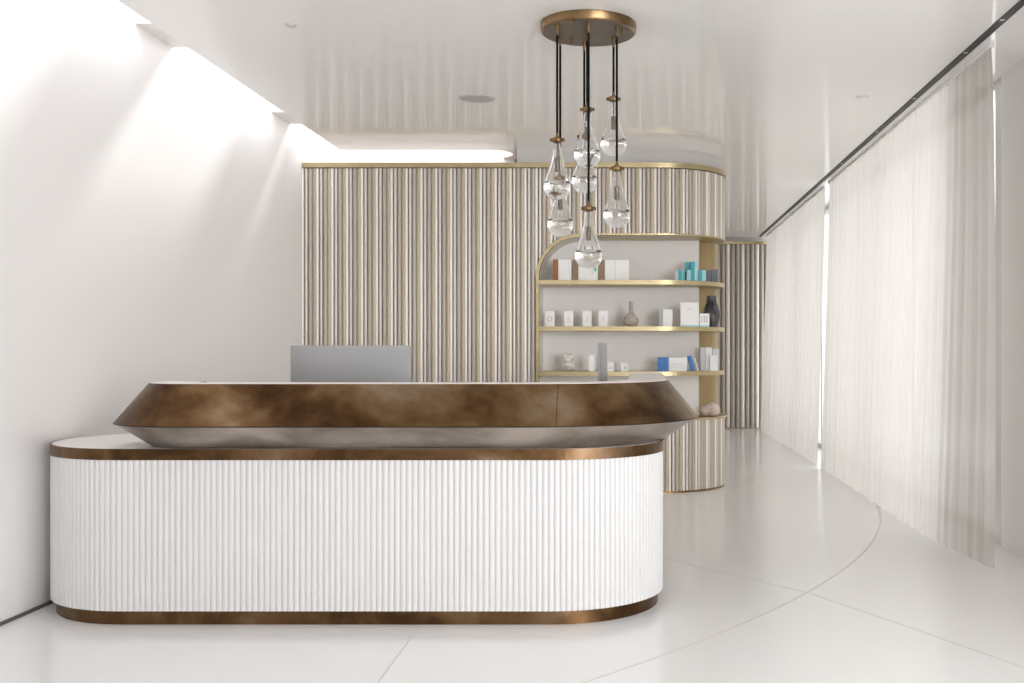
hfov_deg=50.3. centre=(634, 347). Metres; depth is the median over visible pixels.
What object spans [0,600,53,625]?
baseboard
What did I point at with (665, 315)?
carton
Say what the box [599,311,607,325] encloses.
carton
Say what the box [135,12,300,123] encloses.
light
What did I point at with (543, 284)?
shelf
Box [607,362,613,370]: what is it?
carton
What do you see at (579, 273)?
box
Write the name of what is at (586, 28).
chandelier
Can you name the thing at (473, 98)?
ceiling speaker
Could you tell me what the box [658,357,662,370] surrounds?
carton
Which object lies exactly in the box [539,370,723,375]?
shelf
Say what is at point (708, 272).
carton
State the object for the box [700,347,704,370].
carton
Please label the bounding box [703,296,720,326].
vase
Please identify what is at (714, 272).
carton
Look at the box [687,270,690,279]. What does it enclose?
carton
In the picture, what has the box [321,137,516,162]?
wall
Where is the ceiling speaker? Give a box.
[459,94,494,102]
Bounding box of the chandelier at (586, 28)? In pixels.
[541,9,635,268]
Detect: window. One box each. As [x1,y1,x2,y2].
[818,336,821,447]
[822,205,828,422]
[993,78,1000,544]
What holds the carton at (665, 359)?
on the shelving unit at (452, 263)
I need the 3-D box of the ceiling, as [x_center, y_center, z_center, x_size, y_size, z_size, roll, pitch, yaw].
[0.280,-1.685,6.700,6.060,0.070,19.400,0,0,0]
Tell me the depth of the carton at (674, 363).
9.02 m
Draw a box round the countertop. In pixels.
[52,433,660,448]
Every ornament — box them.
[562,353,575,370]
[700,402,719,415]
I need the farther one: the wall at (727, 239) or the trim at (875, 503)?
the wall at (727, 239)
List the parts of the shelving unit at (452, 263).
rail, niche frame, rail, rod, panel, sill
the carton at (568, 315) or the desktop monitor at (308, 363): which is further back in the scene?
the carton at (568, 315)
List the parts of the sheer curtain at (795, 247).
heading rail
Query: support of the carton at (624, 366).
on the shelving unit at (452, 263)
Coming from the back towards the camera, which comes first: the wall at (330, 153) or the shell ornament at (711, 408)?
the wall at (330, 153)
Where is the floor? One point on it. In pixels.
(776, 518)
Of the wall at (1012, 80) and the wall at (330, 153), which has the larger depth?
the wall at (330, 153)
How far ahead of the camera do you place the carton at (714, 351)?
9.25 m
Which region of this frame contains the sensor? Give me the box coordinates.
[856,96,867,98]
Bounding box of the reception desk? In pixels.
[50,373,697,624]
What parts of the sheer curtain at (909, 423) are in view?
heading rail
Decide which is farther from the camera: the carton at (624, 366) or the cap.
the carton at (624, 366)
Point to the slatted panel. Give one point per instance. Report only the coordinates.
(741, 265)
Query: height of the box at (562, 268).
0.176 m
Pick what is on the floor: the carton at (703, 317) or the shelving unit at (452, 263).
the shelving unit at (452, 263)
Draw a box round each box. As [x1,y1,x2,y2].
[553,259,571,279]
[573,259,597,279]
[600,260,628,279]
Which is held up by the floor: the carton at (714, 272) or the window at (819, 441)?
the window at (819, 441)
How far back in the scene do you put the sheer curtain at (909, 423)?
7.14 m
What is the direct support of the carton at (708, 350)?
on the shelving unit at (452, 263)
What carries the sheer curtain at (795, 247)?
hanging from the ceiling
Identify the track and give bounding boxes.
[759,0,1023,236]
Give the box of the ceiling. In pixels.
[118,0,1023,236]
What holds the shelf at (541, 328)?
attached to the shelving unit at (452, 263)
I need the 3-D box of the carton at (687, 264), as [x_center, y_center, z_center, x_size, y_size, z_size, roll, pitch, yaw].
[0.445,-0.642,9.080,0.047,0.159,0.040,0,0,0]
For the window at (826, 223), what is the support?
on the floor
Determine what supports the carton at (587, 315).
on the shelving unit at (452, 263)
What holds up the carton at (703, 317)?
on the shelving unit at (452, 263)
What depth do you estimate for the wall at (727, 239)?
16.10 m
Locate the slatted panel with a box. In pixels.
[718,242,766,428]
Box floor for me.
[0,428,1023,682]
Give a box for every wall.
[0,0,320,621]
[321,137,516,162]
[725,237,820,427]
[1001,58,1023,558]
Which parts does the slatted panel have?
rail, rail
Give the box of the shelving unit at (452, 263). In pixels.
[302,149,726,492]
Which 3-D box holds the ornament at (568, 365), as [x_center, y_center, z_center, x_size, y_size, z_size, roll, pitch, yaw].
[-0.553,0.118,9.059,0.115,0.148,0.117,0,0,0]
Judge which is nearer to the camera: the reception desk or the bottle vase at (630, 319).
the reception desk
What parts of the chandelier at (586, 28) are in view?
pendant cord, lamp shade, pendant cord, lamp shade, pendant cord, lamp shade, pendant cord, lamp shade, underside plate, pendant cord, lamp shade, ceiling plate, pendant cord, lamp shade, lamp shade, pendant cord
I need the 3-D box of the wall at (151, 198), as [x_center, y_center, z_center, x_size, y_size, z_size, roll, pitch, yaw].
[-2.875,-0.650,6.700,0.250,3.700,19.400,0,0,0]
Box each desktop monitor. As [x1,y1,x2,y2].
[291,346,410,381]
[598,343,607,380]
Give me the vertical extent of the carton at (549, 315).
0.130 m
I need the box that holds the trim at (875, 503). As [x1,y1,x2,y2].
[377,503,1023,682]
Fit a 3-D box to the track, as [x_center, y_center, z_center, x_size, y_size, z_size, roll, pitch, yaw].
[1.847,-1.647,7.475,0.042,0.010,16.950,0,0,0]
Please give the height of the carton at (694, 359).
0.111 m
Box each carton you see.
[545,311,554,325]
[564,311,573,325]
[583,311,591,325]
[589,355,594,370]
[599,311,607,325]
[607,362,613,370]
[621,363,627,370]
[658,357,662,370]
[659,309,671,325]
[663,357,667,370]
[668,357,686,370]
[678,270,684,279]
[680,302,698,326]
[685,262,690,279]
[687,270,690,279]
[687,355,694,370]
[691,261,696,280]
[693,358,698,370]
[698,270,705,280]
[699,313,708,326]
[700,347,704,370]
[705,347,711,370]
[706,270,710,281]
[710,355,717,370]
[711,269,717,281]
[712,349,718,370]
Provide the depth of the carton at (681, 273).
9.00 m
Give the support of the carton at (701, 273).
on the shelving unit at (452, 263)
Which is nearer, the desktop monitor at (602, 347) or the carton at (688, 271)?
the desktop monitor at (602, 347)
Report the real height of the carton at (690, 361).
0.132 m
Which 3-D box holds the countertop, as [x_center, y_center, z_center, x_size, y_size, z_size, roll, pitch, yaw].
[-1.296,0.438,5.755,2.844,0.004,2.174,0,0,0]
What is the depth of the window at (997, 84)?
6.62 m
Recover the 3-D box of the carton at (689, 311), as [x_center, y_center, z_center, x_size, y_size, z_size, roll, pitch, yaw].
[0.455,-0.279,9.030,0.156,0.201,0.081,0,0,0]
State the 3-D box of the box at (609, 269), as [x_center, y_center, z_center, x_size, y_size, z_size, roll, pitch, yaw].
[-0.173,-0.649,9.055,0.246,0.173,0.110,0,0,0]
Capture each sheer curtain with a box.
[760,186,825,464]
[821,44,995,568]
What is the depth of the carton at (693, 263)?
9.02 m
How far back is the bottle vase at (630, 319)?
9.01 m
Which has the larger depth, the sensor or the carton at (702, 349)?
the carton at (702, 349)
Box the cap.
[285,23,296,27]
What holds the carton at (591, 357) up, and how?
on the shelving unit at (452, 263)
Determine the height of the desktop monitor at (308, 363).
0.446 m
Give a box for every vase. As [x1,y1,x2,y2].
[623,301,638,325]
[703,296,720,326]
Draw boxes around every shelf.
[539,280,723,289]
[539,326,723,331]
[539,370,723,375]
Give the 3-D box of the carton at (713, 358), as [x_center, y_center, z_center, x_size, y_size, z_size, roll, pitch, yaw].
[0.668,0.129,9.185,0.064,0.131,0.050,0,0,0]

